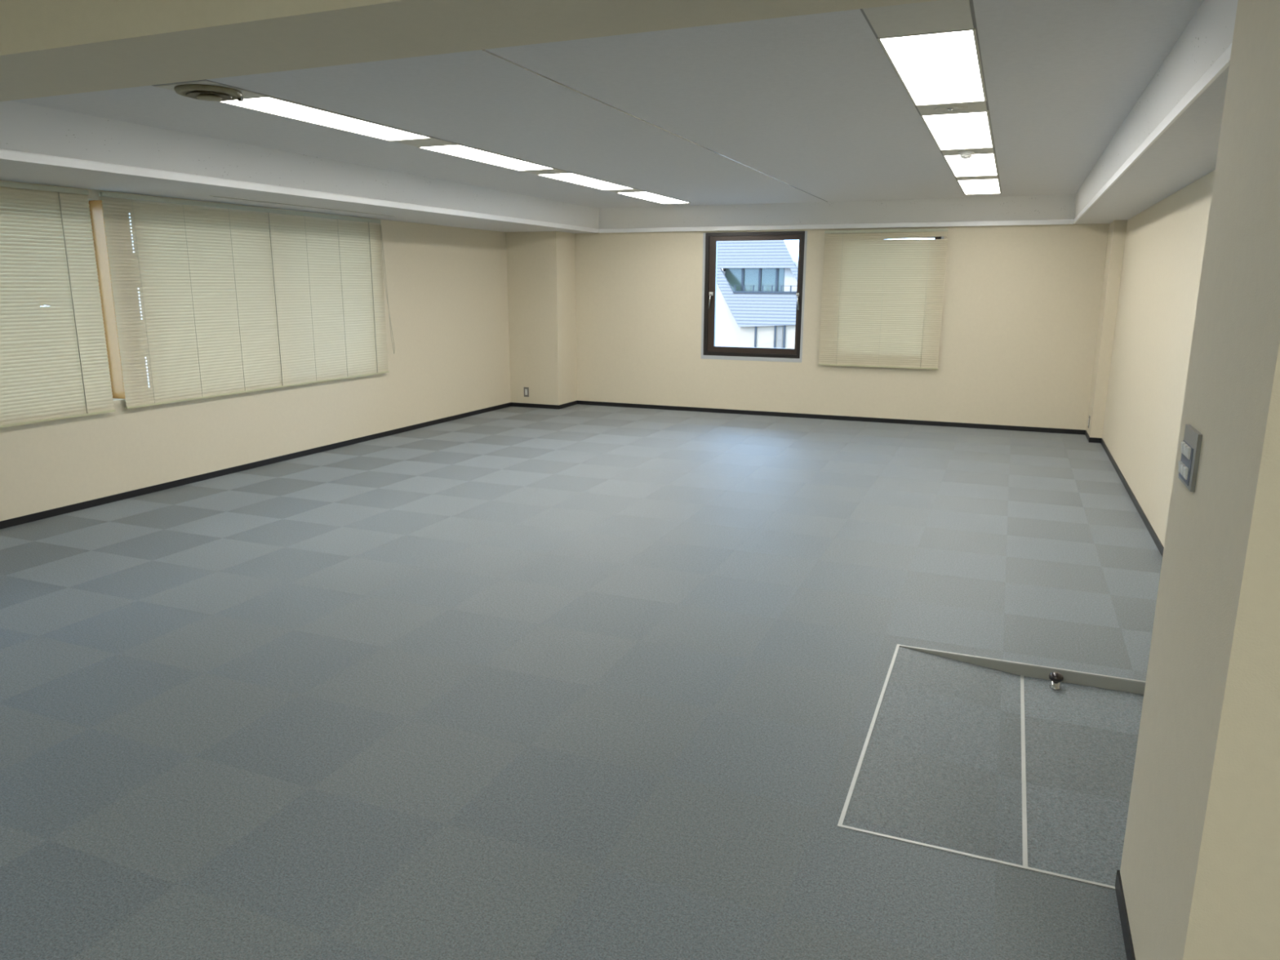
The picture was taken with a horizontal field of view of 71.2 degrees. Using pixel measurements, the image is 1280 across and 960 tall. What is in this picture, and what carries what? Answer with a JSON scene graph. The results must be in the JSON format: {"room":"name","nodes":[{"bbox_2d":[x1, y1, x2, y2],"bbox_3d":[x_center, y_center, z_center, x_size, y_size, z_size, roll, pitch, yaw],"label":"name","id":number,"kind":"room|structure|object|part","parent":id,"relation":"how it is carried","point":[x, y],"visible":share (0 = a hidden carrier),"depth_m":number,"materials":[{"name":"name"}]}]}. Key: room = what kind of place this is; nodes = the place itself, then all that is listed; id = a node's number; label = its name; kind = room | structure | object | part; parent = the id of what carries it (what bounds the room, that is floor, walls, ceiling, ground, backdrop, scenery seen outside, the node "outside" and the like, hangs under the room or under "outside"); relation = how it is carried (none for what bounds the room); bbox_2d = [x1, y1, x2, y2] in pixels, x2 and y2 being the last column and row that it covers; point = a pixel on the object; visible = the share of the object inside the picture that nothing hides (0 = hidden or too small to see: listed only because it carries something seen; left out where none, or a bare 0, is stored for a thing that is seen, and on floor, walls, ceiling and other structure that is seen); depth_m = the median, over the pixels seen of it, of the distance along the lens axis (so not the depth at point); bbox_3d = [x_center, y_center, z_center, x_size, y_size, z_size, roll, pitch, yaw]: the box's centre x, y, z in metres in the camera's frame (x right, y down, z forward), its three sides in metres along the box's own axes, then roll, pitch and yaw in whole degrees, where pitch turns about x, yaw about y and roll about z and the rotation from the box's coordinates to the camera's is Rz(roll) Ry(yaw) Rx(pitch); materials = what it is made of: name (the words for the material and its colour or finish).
{"room":"empty office room","nodes":[
{"label":"empty office room","id":0,"kind":"room"},
{"bbox_2d":[0,180,577,520],"bbox_3d":[-3.917,-0.898,5.258,0.913,2.870,14.486,5,13,22],"label":"wall","id":1,"kind":"structure","parent":0,"point":[478,317],"depth_m":9.22,"materials":[{"name":"beige paint"}]},
{"bbox_2d":[0,181,115,427],"bbox_3d":[-4.106,-1.022,5.282,0.025,1.500,1.999,5,13,22],"label":"blind","id":2,"kind":"object","parent":1,"relation":"attached to","point":[54,362],"visible":1,"depth_m":5.85,"materials":[{"name":"beige"}]},
{"bbox_3d":[-4.103,-1.739,5.124,0.025,0.030,1.995,5,13,22],"label":"head rail","id":3,"kind":"part","parent":2,"relation":"part of","materials":[{"name":"beige metal"}]},
{"bbox_3d":[-4.109,-0.296,5.442,0.022,0.014,1.999,5,13,22],"label":"rail","id":4,"kind":"part","parent":2,"relation":"part of","materials":[{"name":"beige"}]},
{"bbox_3d":[-3.798,-1.176,5.990,0.005,1.480,0.005,5,13,22],"label":"ladder cord","id":5,"kind":"part","parent":2,"relation":"part of","materials":[{"name":"beige fabric"}]},
{"bbox_2d":[88,200,126,404],"bbox_3d":[-4.283,-1.000,5.203,0.200,1.410,2.590,5,13,22],"label":"window","id":6,"kind":"structure","parent":1,"relation":"in","point":[97,219],"depth_m":6.33,"materials":[{"name":"brown metal"}]},
{"bbox_3d":[-4.258,-0.325,5.340,0.140,0.032,2.590,5,13,22],"label":"sill","id":7,"kind":"part","parent":6,"relation":"part of","materials":[{"name":"beige wood"}]},
{"bbox_2d":[99,191,395,408],"bbox_3d":[-3.102,-1.543,7.652,0.040,1.494,3.067,5,13,22],"label":"blind","id":8,"kind":"object","parent":1,"relation":"attached to","point":[232,302],"visible":1,"depth_m":7.26,"materials":[{"name":"beige"}]},
{"bbox_3d":[-3.595,-1.285,6.473,0.002,1.474,0.002,10,15,36],"label":"ladder cord","id":9,"kind":"part","parent":8,"relation":"part of","materials":[{"name":"beige fabric"}]},
{"bbox_3d":[-3.432,-1.370,6.862,0.002,1.474,0.002,2,13,7],"label":"ladder cord","id":10,"kind":"part","parent":8,"relation":"part of","materials":[{"name":"beige fabric"}]},
{"bbox_3d":[-3.269,-1.455,7.250,0.002,1.474,0.002,5,13,22],"label":"ladder cord","id":11,"kind":"part","parent":8,"relation":"part of","materials":[{"name":"beige fabric"}]},
{"bbox_3d":[-3.124,-2.249,7.455,0.025,0.030,2.970,5,13,22],"label":"head rail","id":12,"kind":"part","parent":8,"relation":"part of","materials":[{"name":"beige metal"}]},
{"bbox_3d":[-3.130,-0.811,7.772,0.022,0.014,2.974,5,13,22],"label":"rail","id":13,"kind":"part","parent":8,"relation":"part of","materials":[{"name":"beige metal"}]},
{"bbox_3d":[-3.110,-1.538,7.630,0.005,1.474,0.004,-5,13,-22],"label":"ladder cord","id":14,"kind":"part","parent":8,"relation":"part of","materials":[{"name":"beige fabric"}]},
{"bbox_3d":[-2.950,-1.621,8.010,0.002,1.474,0.002,-5,13,-22],"label":"ladder cord","id":15,"kind":"part","parent":8,"relation":"part of","materials":[{"name":"beige fabric"}]},
{"bbox_3d":[-2.791,-1.704,8.389,0.002,1.474,0.003,2,13,7],"label":"ladder cord","id":16,"kind":"part","parent":8,"relation":"part of","materials":[{"name":"beige fabric"}]},
{"bbox_3d":[-2.624,-1.790,8.787,0.006,1.474,0.005,-5,13,-22],"label":"ladder cord","id":17,"kind":"part","parent":8,"relation":"part of","materials":[{"name":"beige fabric"}]},
{"bbox_3d":[-2.528,-1.907,8.962,0.008,1.281,0.119,6,14,24],"label":"pull cord","id":18,"kind":"part","parent":8,"relation":"part of","materials":[{"name":"beige fabric"}]},
{"bbox_2d":[0,400,577,528],"bbox_3d":[-3.818,0.342,5.487,0.699,0.050,14.086,5,13,22],"label":"baseboard","id":19,"kind":"structure","parent":1,"relation":"attached to","point":[86,504],"depth_m":7.44,"materials":[{"name":"black plastic"}]},
{"bbox_2d":[523,386,528,396],"bbox_3d":[-1.449,-1.121,11.388,0.070,0.122,0.010,5,13,22],"label":"wall outlet","id":20,"kind":"object","parent":1,"relation":"attached to","point":[526,388],"visible":1,"depth_m":11.38,"materials":[{"name":"grey plastic"}]},
{"bbox_2d":[0,404,1162,959],"bbox_3d":[-0.033,0.789,3.996,9.282,0.150,14.486,5,13,22],"label":"floor","id":21,"kind":"structure","parent":0,"point":[578,682],"depth_m":3.42,"materials":[{"name":"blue carpet"}]},
{"bbox_2d":[837,644,899,827],"bbox_3d":[0.863,0.881,3.286,0.012,0.023,1.467,5,13,22],"label":"trim","id":22,"kind":"structure","parent":21,"relation":"on","point":[873,722],"depth_m":3.08,"materials":[{"name":"metal"}]},
{"bbox_2d":[841,824,1115,889],"bbox_3d":[0.923,1.048,2.491,0.715,0.006,0.010,5,13,22],"label":"trim","id":23,"kind":"structure","parent":21,"relation":"on","point":[842,826],"depth_m":2.48,"materials":[{"name":"metal"}]},
{"bbox_2d":[1020,675,1027,866],"bbox_3d":[1.331,0.969,3.105,0.013,0.013,1.441,5,13,22],"label":"trim","id":24,"kind":"structure","parent":21,"relation":"on","point":[1022,691],"depth_m":2.97,"materials":[{"name":"metal"}]},
{"bbox_2d":[1048,671,1063,689],"bbox_3d":[1.695,0.816,3.643,0.055,0.064,0.055,5,13,22],"label":"door stop","id":25,"kind":"object","parent":21,"relation":"on","point":[1056,677],"visible":1,"depth_m":3.63,"materials":[{"name":"silver metal"}]},
{"bbox_3d":[1.695,0.830,3.646,0.042,0.034,0.042,5,13,22],"label":"stop post","id":26,"kind":"part","parent":25,"relation":"part of","materials":[{"name":"silver metal"}]},
{"bbox_2d":[10,0,1204,208],"bbox_3d":[0.431,-2.298,6.201,5.153,0.100,7.688,5,13,22],"label":"ceiling","id":27,"kind":"structure","parent":0,"point":[813,104],"depth_m":4.51,"materials":[{"name":"white paint"}]},
{"bbox_2d":[155,80,266,97],"bbox_3d":[-1.982,-1.801,4.138,0.308,0.005,0.348,5,13,22],"label":"cover plate","id":28,"kind":"object","parent":27,"relation":"attached to","point":[246,94],"visible":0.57,"depth_m":4.05,"materials":[{"name":"white metal"}]},
{"bbox_2d":[173,84,243,102],"bbox_3d":[-1.989,-1.777,4.126,0.284,0.037,0.284,5,13,22],"label":"round vent","id":29,"kind":"object","parent":28,"relation":"attached to","point":[198,91],"visible":1,"depth_m":4.08,"materials":[{"name":"silver metal"}]},
{"bbox_2d":[217,95,432,141],"bbox_3d":[-1.663,-1.967,4.899,0.320,0.009,1.330,5,13,22],"label":"recessed light","id":30,"kind":"object","parent":27,"relation":"in","point":[269,104],"visible":0.83,"depth_m":4.81,"materials":[{"name":"beige plastic"}]},
{"bbox_2d":[151,79,689,202],"bbox_3d":[-0.822,-2.406,6.900,0.328,0.002,6.480,5,13,22],"label":"trim","id":31,"kind":"structure","parent":27,"relation":"attached to","point":[205,79],"depth_m":4.63,"materials":[{"name":"grey metal"}]},
{"bbox_2d":[392,137,457,146],"bbox_3d":[-1.356,-2.127,5.628,0.308,0.005,0.281,5,13,22],"label":"cover plate","id":32,"kind":"object","parent":27,"relation":"attached to","point":[431,141],"visible":1,"depth_m":5.62,"materials":[{"name":"white metal"}]},
{"bbox_2d":[417,143,555,170],"bbox_3d":[-1.052,-2.285,6.354,0.320,0.009,1.320,5,13,22],"label":"recessed light","id":33,"kind":"object","parent":27,"relation":"in","point":[458,150],"visible":0.99,"depth_m":6.27,"materials":[{"name":"beige plastic"}]},
{"bbox_2d":[521,168,570,174],"bbox_3d":[-0.748,-2.443,7.077,0.308,0.005,0.276,5,13,22],"label":"cover plate","id":34,"kind":"object","parent":27,"relation":"attached to","point":[548,171],"visible":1,"depth_m":7.08,"materials":[{"name":"white metal"}]},
{"bbox_2d":[537,172,635,190],"bbox_3d":[-0.445,-2.601,7.800,0.320,0.009,1.320,5,13,22],"label":"recessed light","id":35,"kind":"object","parent":27,"relation":"in","point":[574,178],"visible":1,"depth_m":7.75,"materials":[{"name":"beige plastic"}]},
{"bbox_2d":[0,0,1238,228],"bbox_3d":[0.434,-2.191,6.439,5.345,0.212,8.038,5,13,22],"label":"cove","id":36,"kind":"object","parent":27,"relation":"attached to","point":[24,127],"visible":0.86,"depth_m":6.26,"materials":[{"name":"white paint"}]},
{"bbox_2d":[607,188,645,192],"bbox_3d":[-0.141,-2.759,8.523,0.308,0.005,0.276,5,13,22],"label":"cover plate","id":37,"kind":"object","parent":27,"relation":"attached to","point":[635,189],"visible":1,"depth_m":8.51,"materials":[{"name":"white metal"}]},
{"bbox_2d":[616,191,690,204],"bbox_3d":[0.158,-2.915,9.235,0.320,0.009,1.295,5,13,22],"label":"recessed light","id":38,"kind":"object","parent":27,"relation":"in","point":[646,195],"visible":1,"depth_m":9.22,"materials":[{"name":"beige plastic"}]},
{"bbox_2d":[481,49,826,201],"bbox_3d":[0.567,-2.237,6.157,0.010,0.004,7.648,5,13,22],"label":"trim","id":39,"kind":"structure","parent":27,"relation":"attached to","point":[482,50],"depth_m":4.51,"materials":[{"name":"grey metal"}]},
{"bbox_2d":[862,0,973,37],"bbox_3d":[0.787,-1.456,2.626,0.319,0.005,1.116,5,13,22],"label":"cover plate","id":40,"kind":"object","parent":27,"relation":"attached to","point":[941,15],"visible":1,"depth_m":2.95,"materials":[{"name":"white metal"}]},
{"bbox_2d":[860,0,1001,192],"bbox_3d":[1.948,-2.062,5.391,0.339,0.002,7.241,5,13,22],"label":"trim","id":41,"kind":"structure","parent":27,"relation":"attached to","point":[971,5],"depth_m":3.30,"materials":[{"name":"grey metal"}]},
{"bbox_2d":[876,27,986,106],"bbox_3d":[1.252,-1.698,3.733,0.331,0.009,1.330,5,13,22],"label":"recessed light","id":42,"kind":"object","parent":27,"relation":"in","point":[939,68],"visible":1,"depth_m":3.59,"materials":[{"name":"beige plastic"}]},
{"bbox_2d":[916,101,986,115],"bbox_3d":[1.558,-1.858,4.463,0.319,0.005,0.281,5,13,22],"label":"cover plate","id":43,"kind":"object","parent":27,"relation":"attached to","point":[980,106],"visible":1,"depth_m":4.46,"materials":[{"name":"white metal"}]},
{"bbox_2d":[933,105,967,111],"bbox_3d":[1.550,-1.852,4.465,0.160,0.009,0.160,5,13,22],"label":"ceiling speaker","id":44,"kind":"object","parent":43,"relation":"attached to","point":[948,108],"visible":1,"depth_m":4.46,"materials":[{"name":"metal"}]},
{"bbox_2d":[920,110,994,150],"bbox_3d":[1.863,-2.016,5.189,0.331,0.009,1.320,5,13,22],"label":"recessed light","id":45,"kind":"object","parent":27,"relation":"in","point":[971,130],"visible":0.97,"depth_m":5.09,"materials":[{"name":"beige plastic"}]},
{"bbox_2d":[941,147,994,155],"bbox_3d":[2.167,-2.174,5.912,0.319,0.005,0.276,5,13,22],"label":"cover plate","id":46,"kind":"object","parent":27,"relation":"attached to","point":[985,150],"visible":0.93,"depth_m":5.90,"materials":[{"name":"white metal"}]},
{"bbox_2d":[958,151,974,159],"bbox_3d":[2.162,-2.153,5.924,0.104,0.044,0.104,5,13,22],"label":"smoke detector","id":47,"kind":"object","parent":46,"relation":"attached to","point":[963,154],"visible":1,"depth_m":5.89,"materials":[{"name":"white plastic"}]},
{"bbox_2d":[942,152,998,177],"bbox_3d":[2.470,-2.332,6.635,0.331,0.009,1.320,5,13,22],"label":"recessed light","id":48,"kind":"object","parent":27,"relation":"in","point":[980,164],"visible":0.93,"depth_m":6.59,"materials":[{"name":"beige plastic"}]},
{"bbox_2d":[955,175,998,180],"bbox_3d":[2.774,-2.490,7.358,0.319,0.005,0.276,5,13,22],"label":"cover plate","id":49,"kind":"object","parent":27,"relation":"attached to","point":[983,177],"visible":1,"depth_m":7.35,"materials":[{"name":"white metal"}]},
{"bbox_2d":[956,178,1000,194],"bbox_3d":[3.073,-2.646,8.070,0.331,0.009,1.295,5,13,22],"label":"recessed light","id":50,"kind":"object","parent":27,"relation":"in","point":[988,185],"visible":0.93,"depth_m":8.02,"materials":[{"name":"beige plastic"}]},
{"bbox_2d":[0,65,1229,233],"bbox_3d":[0.161,-2.077,6.606,6.821,0.001,8.088,5,13,22],"label":"ceiling","id":51,"kind":"structure","parent":0,"point":[1187,150],"depth_m":5.69,"materials":[{"name":"white paint"}]},
{"bbox_2d":[211,195,395,216],"bbox_3d":[-2.712,-2.277,7.468,0.026,0.004,2.140,5,13,22],"label":"ceiling vent","id":52,"kind":"object","parent":51,"relation":"in","point":[211,196],"visible":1,"depth_m":7.25,"materials":[{"name":"beige metal"}]},
{"bbox_2d":[574,223,1109,430],"bbox_3d":[1.730,-2.038,10.540,6.821,2.870,0.200,5,13,22],"label":"wall","id":53,"kind":"structure","parent":0,"point":[1021,304],"depth_m":10.15,"materials":[{"name":"beige paint"}]},
{"bbox_2d":[701,231,807,362],"bbox_3d":[1.339,-2.168,10.601,1.245,1.491,0.136,5,13,22],"label":"window","id":54,"kind":"structure","parent":53,"relation":"in","point":[708,349],"depth_m":10.65,"materials":[{"name":"brown metal"}]},
{"bbox_3d":[0.844,-2.155,10.765,0.031,0.183,0.053,5,13,22],"label":"handle lever","id":55,"kind":"part","parent":54,"relation":"part of","materials":[{"name":"silver metal"}]},
{"bbox_3d":[1.830,-2.064,10.371,0.030,0.183,0.051,-1,13,-6],"label":"handle lever","id":56,"kind":"part","parent":54,"relation":"part of","materials":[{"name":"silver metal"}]},
{"bbox_2d":[577,400,1085,435],"bbox_3d":[1.958,-0.762,10.610,6.011,0.050,0.006,5,13,22],"label":"baseboard","id":57,"kind":"structure","parent":53,"relation":"attached to","point":[582,402],"depth_m":10.44,"materials":[{"name":"black plastic"}]},
{"bbox_2d":[817,228,948,369],"bbox_3d":[2.689,-2.016,9.981,1.323,1.504,0.025,5,13,22],"label":"blind","id":58,"kind":"object","parent":53,"relation":"attached to","point":[882,292],"visible":1,"depth_m":9.97,"materials":[{"name":"beige fabric"}]},
{"bbox_3d":[2.265,-2.053,10.141,0.003,1.484,0.002,-5,13,-22],"label":"ladder cord","id":59,"kind":"part","parent":58,"relation":"part of","materials":[{"name":"beige fabric"}]},
{"bbox_3d":[2.686,-1.288,10.141,1.323,0.014,0.022,5,13,22],"label":"rail","id":60,"kind":"part","parent":58,"relation":"part of","materials":[{"name":"beige metal"}]},
{"bbox_3d":[2.700,-2.013,9.967,0.002,1.484,0.002,-5,13,-22],"label":"ladder cord","id":61,"kind":"part","parent":58,"relation":"part of","materials":[{"name":"beige fabric"}]},
{"bbox_3d":[2.692,-2.736,9.823,1.319,0.030,0.025,5,13,22],"label":"head rail","id":62,"kind":"part","parent":58,"relation":"part of","materials":[{"name":"beige metal"}]},
{"bbox_3d":[3.126,-1.974,9.797,0.003,1.484,0.002,-5,13,-22],"label":"ladder cord","id":63,"kind":"part","parent":58,"relation":"part of","materials":[{"name":"beige fabric"}]},
{"bbox_2d":[850,232,943,239],"bbox_3d":[2.720,-2.044,10.066,1.245,1.491,0.104,5,13,22],"label":"window","id":64,"kind":"structure","parent":53,"relation":"in","point":[935,237],"depth_m":9.73,"materials":[{"name":"brown metal"}]},
{"bbox_3d":[2.722,-2.066,10.057,1.106,1.364,0.050,5,13,22],"label":"sash","id":65,"kind":"part","parent":64,"relation":"part of","materials":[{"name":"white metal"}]},
{"bbox_2d":[1086,169,1214,546],"bbox_3d":[3.392,-0.944,5.607,0.311,2.870,8.288,5,13,22],"label":"wall","id":66,"kind":"structure","parent":0,"point":[1154,257],"depth_m":6.42,"materials":[{"name":"beige paint"}]},
{"bbox_2d":[899,644,1145,694],"bbox_3d":[1.733,0.813,3.703,1.271,0.051,0.003,5,13,22],"label":"trim","id":67,"kind":"structure","parent":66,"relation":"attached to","point":[1027,671],"depth_m":3.71,"materials":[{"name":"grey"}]},
{"bbox_2d":[1084,430,1164,556],"bbox_3d":[3.542,0.147,6.514,0.117,0.050,6.553,5,13,22],"label":"baseboard","id":68,"kind":"structure","parent":66,"relation":"attached to","point":[1147,523],"depth_m":6.63,"materials":[{"name":"black plastic"}]},
{"bbox_2d":[1120,0,1279,959],"bbox_3d":[2.429,0.015,1.233,2.814,2.870,0.729,5,13,22],"label":"wall","id":69,"kind":"structure","parent":0,"point":[1200,868],"depth_m":1.63,"materials":[{"name":"beige paint"}]},
{"bbox_2d":[0,42,1232,232],"bbox_3d":[0.436,-2.068,6.473,5.377,0.049,8.054,5,13,22],"label":"trim","id":70,"kind":"structure","parent":69,"relation":"attached to","point":[1222,62],"depth_m":6.24,"materials":[{"name":"white"}]},
{"bbox_2d":[1115,870,1135,959],"bbox_3d":[2.329,1.262,1.548,2.620,0.100,0.741,5,13,22],"label":"baseboard","id":71,"kind":"structure","parent":69,"relation":"attached to","point":[1126,934],"depth_m":2.20,"materials":[{"name":"black plastic"}]},
{"bbox_2d":[1177,424,1202,492],"bbox_3d":[1.188,-0.050,1.938,0.015,0.122,0.152,5,13,22],"label":"light switch","id":72,"kind":"object","parent":69,"relation":"attached to","point":[1188,466],"visible":1,"depth_m":1.91,"materials":[{"name":"grey plastic"}]},
{"bbox_2d":[1177,461,1183,473],"bbox_3d":[1.201,-0.028,1.988,0.007,0.026,0.026,5,13,22],"label":"rocker switch","id":73,"kind":"object","parent":72,"relation":"attached to","point":[1180,463],"depth_m":1.98,"materials":[{"name":"white plastic"}]},
{"bbox_2d":[1180,463,1185,476],"bbox_3d":[1.188,-0.021,1.958,0.007,0.026,0.026,5,13,22],"label":"rocker switch","id":74,"kind":"object","parent":72,"relation":"attached to","point":[1182,465],"depth_m":1.95,"materials":[{"name":"white plastic"}]},
{"bbox_2d":[1181,441,1186,454],"bbox_3d":[1.201,-0.071,1.978,0.007,0.026,0.026,5,13,22],"label":"rocker switch","id":75,"kind":"object","parent":72,"relation":"attached to","point":[1183,443],"depth_m":1.97,"materials":[{"name":"white plastic"}]},
{"bbox_2d":[1182,466,1188,479],"bbox_3d":[1.176,-0.015,1.928,0.007,0.026,0.026,5,13,22],"label":"rocker switch","id":76,"kind":"object","parent":72,"relation":"attached to","point":[1185,468],"depth_m":1.92,"materials":[{"name":"white plastic"}]},
{"bbox_2d":[1183,444,1188,457],"bbox_3d":[1.189,-0.065,1.948,0.007,0.026,0.026,5,13,22],"label":"rocker switch","id":77,"kind":"object","parent":72,"relation":"attached to","point":[1185,446],"depth_m":1.94,"materials":[{"name":"white plastic"}]},
{"bbox_2d":[1186,446,1191,459],"bbox_3d":[1.176,-0.058,1.919,0.007,0.026,0.026,5,13,22],"label":"rocker switch","id":78,"kind":"object","parent":72,"relation":"attached to","point":[1188,448],"depth_m":1.91,"materials":[{"name":"white plastic"}]},
{"bbox_3d":[-0.031,-2.014,3.382,9.302,0.150,14.486,5,13,22],"label":"ceiling slab","id":79,"kind":"structure","parent":0,"visible":0},
{"bbox_2d":[0,0,939,101],"bbox_3d":[-1.717,-1.550,2.779,6.268,0.510,0.464,5,13,22],"label":"ceiling beam","id":80,"kind":"structure","parent":79,"relation":"attached to","point":[48,47],"depth_m":2.44,"materials":[{"name":"beige paint"}]},
{"label":"outside","id":81,"kind":"structure","parent":0,"visible":0},
{"bbox_3d":[-1.705,5.651,24.078,140.000,0.300,200.000,5,13,22],"label":"ground","id":82,"kind":"structure","parent":81,"visible":0},
{"bbox_2d":[715,240,798,348],"bbox_3d":[6.571,-7.392,52.584,22.000,12.980,13.036,5,13,22],"label":"neighbouring building","id":83,"kind":"structure","parent":82,"relation":"on","point":[756,304],"depth_m":46.68,"materials":[{"name":"stone"}]},
{"bbox_3d":[9.633,-9.572,44.735,10.900,0.300,0.060,5,13,22],"label":"balcony railing","id":84,"kind":"part","parent":83,"relation":"part of","materials":[{"name":"blue"}]},
{"bbox_3d":[9.774,-9.371,44.730,10.600,0.090,0.120,5,13,22],"label":"balcony sill","id":85,"kind":"part","parent":83,"relation":"part of","materials":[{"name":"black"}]},
{"bbox_3d":[7.112,-6.361,45.660,0.260,2.950,0.050,5,13,22],"label":"drain panel","id":86,"kind":"part","parent":83,"relation":"part of","materials":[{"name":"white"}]}
]}

